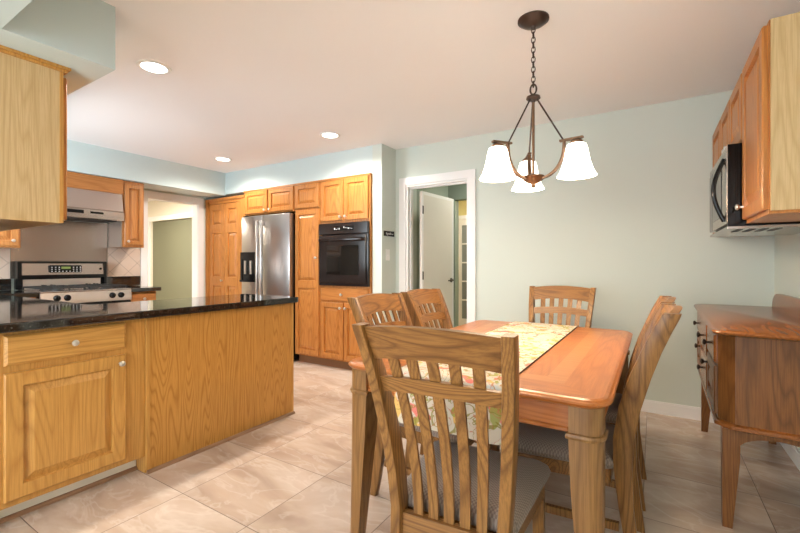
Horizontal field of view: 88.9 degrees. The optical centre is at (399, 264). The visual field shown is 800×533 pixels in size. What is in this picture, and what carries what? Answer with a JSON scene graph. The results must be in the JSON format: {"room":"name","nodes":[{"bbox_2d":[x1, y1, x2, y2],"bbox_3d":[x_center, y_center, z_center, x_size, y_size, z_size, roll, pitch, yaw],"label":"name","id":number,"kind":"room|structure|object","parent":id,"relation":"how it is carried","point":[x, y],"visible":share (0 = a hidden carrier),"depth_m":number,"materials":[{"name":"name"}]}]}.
{"room":"eat-in kitchen","nodes":[
{"label":"eat-in kitchen","id":0,"kind":"room"},
{"bbox_2d":[11,189,215,296],"bbox_3d":[-3.451,-0.050,4.884,0.120,2.440,3.890,0,0,32],"label":"wall","id":1,"kind":"structure","parent":0,"point":[12,280],"depth_m":5.54,"materials":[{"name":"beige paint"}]},
{"bbox_2d":[0,248,9,278],"bbox_3d":[-4.108,-0.010,3.700,0.012,0.300,0.845,0,0,32],"label":"tile backsplash","id":2,"kind":"structure","parent":1,"relation":"attached to","point":[4,253],"depth_m":4.02,"materials":[{"name":"beige tile"}]},
{"bbox_2d":[0,229,20,248],"bbox_3d":[-3.861,-0.557,3.723,0.391,0.795,0.525,0,0,32],"label":"upper cabinet","id":3,"kind":"object","parent":1,"relation":"attached to","point":[9,239],"visible":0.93,"depth_m":3.80,"materials":[{"name":"brown wood"}]},
{"bbox_2d":[10,221,106,278],"bbox_3d":[-3.657,-0.170,4.424,0.010,0.620,0.850,0,0,32],"label":"sheet","id":4,"kind":"object","parent":1,"relation":"attached to","point":[68,240],"visible":0.64,"depth_m":4.43,"materials":[{"name":"silver metal"}]},
{"bbox_2d":[67,171,122,193],"bbox_3d":[-3.492,-0.875,4.350,0.355,0.160,0.820,0,0,32],"label":"valance","id":5,"kind":"object","parent":1,"relation":"attached to","point":[74,180],"visible":0.57,"depth_m":4.37,"materials":[{"name":"brown wood"}]},
{"bbox_2d":[67,187,124,222],"bbox_3d":[-3.464,-0.634,4.333,0.400,0.312,0.805,0,0,32],"label":"range hood","id":6,"kind":"object","parent":1,"relation":"attached to","point":[82,205],"visible":0.59,"depth_m":4.36,"materials":[{"name":"silver metal"}]},
{"bbox_2d":[67,208,83,212],"bbox_3d":[-3.377,-0.553,4.120,0.006,0.034,0.310,0,0,32],"label":"vent","id":7,"kind":"object","parent":6,"relation":"attached to","point":[69,210],"depth_m":4.19,"materials":[{"name":"black metal"}]},
{"bbox_2d":[107,248,139,276],"bbox_3d":[-3.337,-0.030,4.940,0.012,0.340,0.355,0,0,32],"label":"tile backsplash","id":8,"kind":"structure","parent":1,"relation":"attached to","point":[120,261],"depth_m":4.93,"materials":[{"name":"beige tile"}]},
{"bbox_2d":[108,180,143,247],"bbox_3d":[-3.201,-0.578,4.784,0.391,0.755,0.231,0,0,32],"label":"upper cabinet","id":9,"kind":"object","parent":1,"relation":"attached to","point":[129,233],"visible":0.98,"depth_m":4.69,"materials":[{"name":"brown wood"}]},
{"bbox_2d":[140,190,203,296],"bbox_3d":[-3.070,0.117,5.480,0.138,2.105,0.835,0,0,32],"label":"trim","id":10,"kind":"structure","parent":1,"relation":"attached to","point":[197,204],"depth_m":5.73,"materials":[{"name":"white paint"}]},
{"bbox_2d":[148,201,191,285],"bbox_3d":[-3.883,-0.050,7.550,3.430,2.440,0.120,0,0,32],"label":"wall","id":11,"kind":"structure","parent":0,"point":[155,208],"depth_m":7.96,"materials":[{"name":"beige paint"}]},
{"bbox_2d":[148,212,191,285],"bbox_3d":[-3.865,0.110,7.456,2.840,2.120,0.020,0,0,32],"label":"trim","id":12,"kind":"structure","parent":11,"relation":"attached to","point":[182,215],"depth_m":8.13,"materials":[{"name":"white paint"}]},
{"bbox_2d":[153,218,191,299],"bbox_3d":[-3.833,0.155,7.518,2.650,2.030,0.040,0,0,32],"label":"panel","id":13,"kind":"object","parent":11,"relation":"attached to","point":[172,239],"visible":0.29,"depth_m":7.83,"materials":[{"name":"green paint"}]},
{"bbox_2d":[0,359,799,532],"bbox_3d":[-2.289,1.220,4.367,10.500,0.100,12.000,0,0,32],"label":"floor","id":14,"kind":"structure","parent":0,"point":[292,473],"depth_m":2.14,"materials":[{"name":"tile"}]},
{"bbox_2d":[0,318,144,517],"bbox_3d":[-1.805,0.733,2.123,0.561,0.874,0.675,0,0,32],"label":"base cabinet","id":15,"kind":"object","parent":14,"relation":"on","point":[72,398],"visible":1,"depth_m":1.98,"materials":[{"name":"brown wood"}]},
{"bbox_2d":[0,466,137,523],"bbox_3d":[-1.684,1.161,2.047,0.018,0.018,0.675,0,0,32],"label":"trim","id":16,"kind":"structure","parent":15,"relation":"attached to","point":[101,481],"depth_m":2.04,"materials":[{"name":"brown wood"}]},
{"bbox_2d":[0,290,297,333],"bbox_3d":[-2.569,0.273,3.249,3.075,0.042,1.795,0,0,32],"label":"countertop","id":17,"kind":"structure","parent":15,"relation":"on","point":[18,312],"depth_m":2.40,"materials":[{"name":"black stone"}]},
{"bbox_2d":[0,279,10,289],"bbox_3d":[-4.103,0.196,3.677,0.020,0.111,0.890,0,0,32],"label":"granite upstand","id":18,"kind":"object","parent":17,"relation":"on","point":[5,284],"visible":1,"depth_m":4.01,"materials":[{"name":"black stone"}]},
{"bbox_2d":[14,261,131,304],"bbox_3d":[-3.330,0.552,4.196,0.732,1.175,0.770,0,0,32],"label":"gas range","id":19,"kind":"object","parent":14,"relation":"on","point":[79,282],"visible":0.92,"depth_m":4.18,"materials":[{"name":"silver metal"}]},
{"bbox_2d":[18,287,130,293],"bbox_3d":[-3.321,0.258,4.190,0.595,0.015,0.760,0,0,32],"label":"cooktop","id":20,"kind":"object","parent":19,"relation":"in","point":[79,290],"depth_m":4.05,"materials":[{"name":"silver metal"}]},
{"bbox_2d":[130,291,155,301],"bbox_3d":[-3.095,0.733,4.670,0.691,0.874,0.278,0,0,32],"label":"base cabinet","id":21,"kind":"object","parent":14,"relation":"on","point":[146,295],"visible":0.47,"depth_m":4.50,"materials":[{"name":"brown wood"}]},
{"bbox_2d":[116,285,160,291],"bbox_3d":[-3.084,0.273,4.679,0.690,0.042,0.310,0,0,32],"label":"countertop","id":22,"kind":"structure","parent":21,"relation":"on","point":[133,288],"depth_m":4.51,"materials":[{"name":"black stone"}]},
{"bbox_2d":[107,276,139,284],"bbox_3d":[-3.340,0.196,4.904,0.020,0.111,0.400,0,0,32],"label":"granite upstand","id":23,"kind":"object","parent":22,"relation":"on","point":[124,280],"visible":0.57,"depth_m":4.92,"materials":[{"name":"black stone"}]},
{"bbox_2d":[136,303,293,472],"bbox_3d":[-1.351,0.733,2.885,0.529,0.874,1.094,0,0,32],"label":"peninsula panel","id":24,"kind":"object","parent":14,"relation":"on","point":[211,377],"visible":0.59,"depth_m":2.62,"materials":[{"name":"brown wood"}]},
{"bbox_2d":[146,411,294,473],"bbox_3d":[-1.122,1.161,2.747,0.018,0.018,1.100,0,0,32],"label":"trim","id":25,"kind":"structure","parent":24,"relation":"attached to","point":[220,442],"depth_m":2.62,"materials":[{"name":"brown wood"}]},
{"bbox_2d":[205,195,244,295],"bbox_3d":[-2.398,0.122,5.654,0.845,2.095,0.131,0,0,32],"label":"pantry closet","id":26,"kind":"object","parent":14,"relation":"on","point":[223,216],"visible":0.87,"depth_m":5.64,"materials":[{"name":"brown wood"}]},
{"bbox_2d":[240,212,298,359],"bbox_3d":[-1.512,0.255,5.351,0.890,1.770,0.790,0,0,32],"label":"refrigerator","id":27,"kind":"object","parent":14,"relation":"on","point":[267,256],"visible":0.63,"depth_m":5.01,"materials":[{"name":"silver metal"}]},
{"bbox_2d":[294,180,323,364],"bbox_3d":[-0.930,0.100,5.047,0.405,2.140,0.691,0,0,32],"label":"pantry cabinet","id":28,"kind":"object","parent":14,"relation":"on","point":[307,194],"visible":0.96,"depth_m":4.76,"materials":[{"name":"brown wood"}]},
{"bbox_2d":[320,173,371,369],"bbox_3d":[-0.456,0.100,4.752,0.705,2.140,0.691,0,0,32],"label":"tall cabinet","id":29,"kind":"object","parent":14,"relation":"on","point":[346,198],"visible":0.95,"depth_m":4.49,"materials":[{"name":"brown wood"}]},
{"bbox_2d":[318,221,369,286],"bbox_3d":[-0.491,-0.115,4.698,0.693,0.695,0.640,0,0,32],"label":"wall oven","id":30,"kind":"object","parent":29,"relation":"in","point":[344,248],"visible":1,"depth_m":4.44,"materials":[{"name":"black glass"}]},
{"bbox_2d":[347,293,491,495],"bbox_3d":[0.114,0.666,2.126,0.656,1.007,0.474,0,0,32],"label":"dining chair","id":31,"kind":"object","parent":14,"relation":"on","point":[363,307],"visible":0.26,"depth_m":2.14,"materials":[{"name":"brown wood"}]},
{"bbox_2d":[399,422,456,442],"bbox_3d":[0.208,0.747,2.067,0.434,0.069,0.474,0,0,32],"label":"seat cushion","id":32,"kind":"object","parent":31,"relation":"on","point":[453,438],"depth_m":1.85,"materials":[{"name":"fabric"}]},
{"bbox_2d":[400,288,499,454],"bbox_3d":[0.388,0.666,2.567,0.656,1.007,0.474,0,0,32],"label":"dining chair","id":33,"kind":"object","parent":14,"relation":"on","point":[414,299],"visible":0.29,"depth_m":2.69,"materials":[{"name":"brown wood"}]},
{"bbox_2d":[352,322,550,532],"bbox_3d":[0.207,0.666,1.336,0.474,1.007,0.656,0,0,27],"label":"dining chair","id":34,"kind":"object","parent":14,"relation":"on","point":[459,487],"visible":1,"depth_m":1.17,"materials":[{"name":"brown wood"}]},
{"bbox_2d":[407,440,550,532],"bbox_3d":[0.257,0.747,1.435,0.474,0.069,0.434,0,0,27],"label":"seat cushion","id":35,"kind":"object","parent":34,"relation":"on","point":[532,474],"depth_m":1.33,"materials":[{"name":"fabric"}]},
{"bbox_2d":[348,320,632,532],"bbox_3d":[0.601,0.790,2.138,1.023,0.760,1.595,0,0,32],"label":"dining table","id":36,"kind":"object","parent":14,"relation":"on","point":[571,388],"visible":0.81,"depth_m":1.48,"materials":[{"name":"brown wood"}]},
{"bbox_2d":[408,393,419,425],"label":"table runner","id":37,"kind":"object","parent":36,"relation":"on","point":[411,396],"depth_m":1.52,"materials":[{"name":"multicoloured fabric"}]},
{"bbox_2d":[461,366,473,385],"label":"table runner","id":38,"kind":"object","parent":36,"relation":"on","point":[467,373],"depth_m":1.49,"materials":[{"name":"multicoloured fabric"}]},
{"bbox_2d":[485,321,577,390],"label":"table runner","id":39,"kind":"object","parent":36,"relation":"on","point":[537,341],"depth_m":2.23,"materials":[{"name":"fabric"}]},
{"bbox_2d":[529,286,595,327],"bbox_3d":[1.091,0.666,2.891,0.497,1.007,0.656,0,0,32],"label":"dining chair","id":40,"kind":"object","parent":14,"relation":"on","point":[571,293],"visible":0.32,"depth_m":3.09,"materials":[{"name":"brown wood"}]},
{"bbox_2d":[518,303,682,532],"bbox_3d":[0.815,0.666,1.754,0.656,1.007,0.474,0,0,32],"label":"dining chair","id":41,"kind":"object","parent":14,"relation":"on","point":[549,446],"visible":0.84,"depth_m":1.53,"materials":[{"name":"brown wood"}]},
{"bbox_2d":[518,422,614,468],"bbox_3d":[0.721,0.747,1.812,0.434,0.069,0.474,0,0,32],"label":"seat cushion","id":42,"kind":"object","parent":41,"relation":"on","point":[540,443],"depth_m":1.67,"materials":[{"name":"fabric"}]},
{"bbox_2d":[606,296,675,510],"bbox_3d":[1.090,0.666,2.196,0.656,1.007,0.474,0,0,32],"label":"dining chair","id":43,"kind":"object","parent":14,"relation":"on","point":[611,415],"visible":0.12,"depth_m":2.09,"materials":[{"name":"brown wood"}]},
{"bbox_2d":[606,393,621,423],"bbox_3d":[0.996,0.747,2.254,0.434,0.069,0.474,0,0,32],"label":"seat cushion","id":44,"kind":"object","parent":43,"relation":"on","point":[611,415],"depth_m":2.03,"materials":[{"name":"fabric"}]},
{"bbox_2d":[693,294,799,528],"bbox_3d":[1.921,0.675,2.251,0.459,0.989,1.460,0,0,33],"label":"sideboard","id":45,"kind":"object","parent":14,"relation":"on","point":[748,357],"visible":1,"depth_m":1.80,"materials":[{"name":"brown wood"}]},
{"bbox_2d":[372,144,447,324],"bbox_3d":[0.218,-0.050,5.046,0.120,2.440,1.740,0,0,32],"label":"wall","id":46,"kind":"structure","parent":0,"point":[383,156],"depth_m":4.35,"materials":[{"name":"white paint"}]},
{"bbox_2d":[386,249,389,260],"bbox_3d":[-0.128,-0.105,4.363,0.014,0.120,0.075,0,0,32],"label":"light switch","id":47,"kind":"object","parent":46,"relation":"attached to","point":[387,250],"visible":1,"depth_m":4.36,"materials":[{"name":"white plastic"}]},
{"bbox_2d":[384,231,393,236],"bbox_3d":[-0.116,-0.333,4.385,0.011,0.055,0.195,0,0,32],"label":"wall sign","id":48,"kind":"object","parent":46,"relation":"attached to","point":[386,233],"visible":1,"depth_m":4.38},
{"bbox_2d":[67,0,799,201],"bbox_3d":[-2.289,-1.320,4.367,10.500,0.100,12.000,0,0,32],"label":"ceiling","id":49,"kind":"structure","parent":0,"point":[250,83],"depth_m":2.67,"materials":[{"name":"paint"}]},
{"bbox_2d":[0,0,31,28],"bbox_3d":[-0.414,-1.115,0.789,2.970,0.310,0.203,0,0,32],"label":"soffit","id":50,"kind":"structure","parent":49,"relation":"attached to","point":[9,9],"depth_m":1.53,"materials":[{"name":"paint"}]},
{"bbox_2d":[0,0,114,94],"bbox_3d":[-2.884,-1.115,2.657,3.196,0.310,0.467,0,0,32],"label":"soffit","id":51,"kind":"structure","parent":49,"relation":"attached to","point":[77,35],"depth_m":1.88,"materials":[{"name":"paint"}]},
{"bbox_2d":[67,140,224,197],"bbox_3d":[-3.271,-1.115,4.682,0.400,0.310,2.563,0,0,32],"label":"soffit","id":52,"kind":"structure","parent":49,"relation":"attached to","point":[155,174],"depth_m":4.77,"materials":[{"name":"paint"}]},
{"bbox_2d":[136,59,171,74],"bbox_3d":[-1.580,-1.265,2.621,0.198,0.008,0.198,0,0,32],"label":"recessed light","id":53,"kind":"object","parent":49,"relation":"in","point":[150,66],"visible":1,"depth_m":2.61,"materials":[{"name":"white plastic"}]},
{"bbox_2d":[214,157,231,161],"bbox_3d":[-2.127,-1.265,4.903,0.198,0.008,0.198,0,0,32],"label":"recessed light","id":54,"kind":"object","parent":49,"relation":"in","point":[224,159],"visible":1,"depth_m":4.91,"materials":[{"name":"white plastic"}]},
{"bbox_2d":[212,145,371,197],"bbox_3d":[-1.364,-1.123,5.371,2.910,0.295,0.620,0,0,32],"label":"soffit","id":55,"kind":"structure","parent":49,"relation":"attached to","point":[356,161],"depth_m":4.89,"materials":[{"name":"paint"}]},
{"bbox_2d":[320,132,339,138],"bbox_3d":[-0.686,-1.265,3.995,0.198,0.008,0.198,0,0,32],"label":"recessed light","id":56,"kind":"object","parent":49,"relation":"in","point":[331,135],"visible":1,"depth_m":3.99,"materials":[{"name":"white plastic"}]},
{"bbox_2d":[479,10,596,191],"bbox_3d":[0.733,-0.834,2.106,0.528,0.872,0.551,0,0,32],"label":"chandelier","id":57,"kind":"object","parent":49,"relation":"hanging from","point":[499,167],"visible":1,"depth_m":2.05,"materials":[{"name":"brown metal"}]},
{"bbox_2d":[492,142,503,146],"bbox_3d":[0.489,-0.598,2.041,0.059,0.028,0.060,0,0,32],"label":"socket","id":58,"kind":"object","parent":57,"relation":"attached to","point":[496,144],"depth_m":2.02,"materials":[{"name":"brown metal"}]},
{"bbox_2d":[570,138,582,142],"bbox_3d":[0.855,-0.598,1.976,0.059,0.028,0.060,0,0,32],"label":"socket","id":59,"kind":"object","parent":57,"relation":"attached to","point":[573,140],"depth_m":1.95,"materials":[{"name":"brown metal"}]},
{"bbox_2d":[448,184,466,326],"bbox_3d":[1.287,-0.050,5.335,1.390,2.440,0.120,0,0,32],"label":"wall","id":60,"kind":"structure","parent":0,"point":[458,193],"depth_m":5.61,"materials":[{"name":"paint"}]},
{"bbox_2d":[459,200,466,215],"bbox_3d":[1.813,-0.050,6.892,5.000,2.440,0.120,0,0,32],"label":"wall","id":61,"kind":"structure","parent":0,"point":[462,204],"depth_m":7.25,"materials":[{"name":"paint"}]},
{"bbox_2d":[459,218,466,325],"bbox_3d":[1.340,0.177,7.061,0.752,1.985,0.043,0,0,32],"label":"door","id":62,"kind":"structure","parent":61,"relation":"in","point":[462,222],"depth_m":7.20,"materials":[{"name":"white wood"}]},
{"bbox_2d":[396,90,774,407],"bbox_3d":[1.315,-0.050,3.728,3.136,2.440,0.120,0,0,32],"label":"wall","id":63,"kind":"structure","parent":0,"point":[636,231],"depth_m":3.35,"materials":[{"name":"teal paint"}]},
{"bbox_2d":[420,191,453,327],"bbox_3d":[0.457,0.172,4.790,0.078,1.973,0.700,0,0,37],"label":"door","id":64,"kind":"structure","parent":63,"relation":"in","point":[436,211],"depth_m":4.77,"materials":[{"name":"white wood"}]},
{"bbox_2d":[399,169,475,322],"bbox_3d":[0.399,0.115,4.287,0.880,2.110,0.138,0,0,32],"label":"trim","id":65,"kind":"structure","parent":63,"relation":"attached to","point":[406,185],"depth_m":4.27,"materials":[{"name":"white paint"}]},
{"bbox_2d":[641,399,713,422],"bbox_3d":[1.671,1.123,3.428,2.187,0.095,0.014,0,0,32],"label":"baseboard","id":66,"kind":"structure","parent":63,"relation":"attached to","point":[670,409],"depth_m":3.15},
{"bbox_2d":[775,233,799,450],"bbox_3d":[0.791,-0.050,-0.198,0.120,2.440,7.340,0,0,32],"label":"wall","id":67,"kind":"structure","parent":0,"point":[787,247],"depth_m":2.57,"materials":[{"name":"teal paint"}]},
{"bbox_2d":[712,121,745,236],"bbox_3d":[2.337,-0.586,2.762,0.377,0.768,0.422,0,0,32],"label":"upper cabinet","id":68,"kind":"object","parent":67,"relation":"attached to","point":[716,136],"visible":0.1,"depth_m":2.86,"materials":[{"name":"brown wood"}]},
{"bbox_2d":[720,73,741,155],"bbox_3d":[2.023,-0.791,2.259,0.377,0.358,0.757,0,0,32],"label":"upper cabinet","id":69,"kind":"object","parent":67,"relation":"attached to","point":[731,118],"visible":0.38,"depth_m":2.25,"materials":[{"name":"brown wood"}]},
{"bbox_2d":[710,143,799,236],"bbox_3d":[1.988,-0.392,2.280,0.456,0.427,0.743,0,0,32],"label":"microwave","id":70,"kind":"object","parent":69,"relation":"attached to","point":[726,175],"visible":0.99,"depth_m":2.06,"materials":[{"name":"stainless steel"},{"name":"glass"},{"name":"black plastic"}]},
{"bbox_2d":[735,12,799,223],"bbox_3d":[1.699,-0.586,1.737,0.377,0.768,0.466,0,0,32],"label":"upper cabinet","id":71,"kind":"object","parent":67,"relation":"attached to","point":[771,71],"visible":1,"depth_m":1.61,"materials":[{"name":"brown wood"}]},
{"bbox_2d":[779,442,799,470],"bbox_3d":[0.734,1.123,-0.162,0.014,0.095,7.100,0,0,32],"label":"baseboard","id":72,"kind":"structure","parent":67,"relation":"attached to","point":[792,451],"depth_m":2.41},
{"bbox_3d":[-3.118,-0.050,2.457,3.010,2.440,0.120,0,0,32],"label":"wall","id":73,"kind":"structure","parent":0,"visible":0},
{"bbox_2d":[0,45,70,230],"bbox_3d":[-2.090,-0.581,2.109,0.942,0.757,0.370,0,0,32],"label":"upper cabinet","id":74,"kind":"object","parent":73,"relation":"attached to","point":[33,89],"visible":1,"depth_m":1.89,"materials":[{"name":"brown wood"}]},
{"bbox_3d":[-1.169,-0.050,5.685,2.910,2.440,0.120,0,0,32],"label":"wall","id":75,"kind":"structure","parent":0,"visible":0},
{"bbox_2d":[243,184,294,215],"bbox_3d":[-1.505,-0.807,5.405,0.945,0.325,0.691,0,0,32],"label":"upper cabinet","id":76,"kind":"object","parent":75,"relation":"attached to","point":[278,199],"visible":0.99,"depth_m":5.11,"materials":[{"name":"brown wood"}]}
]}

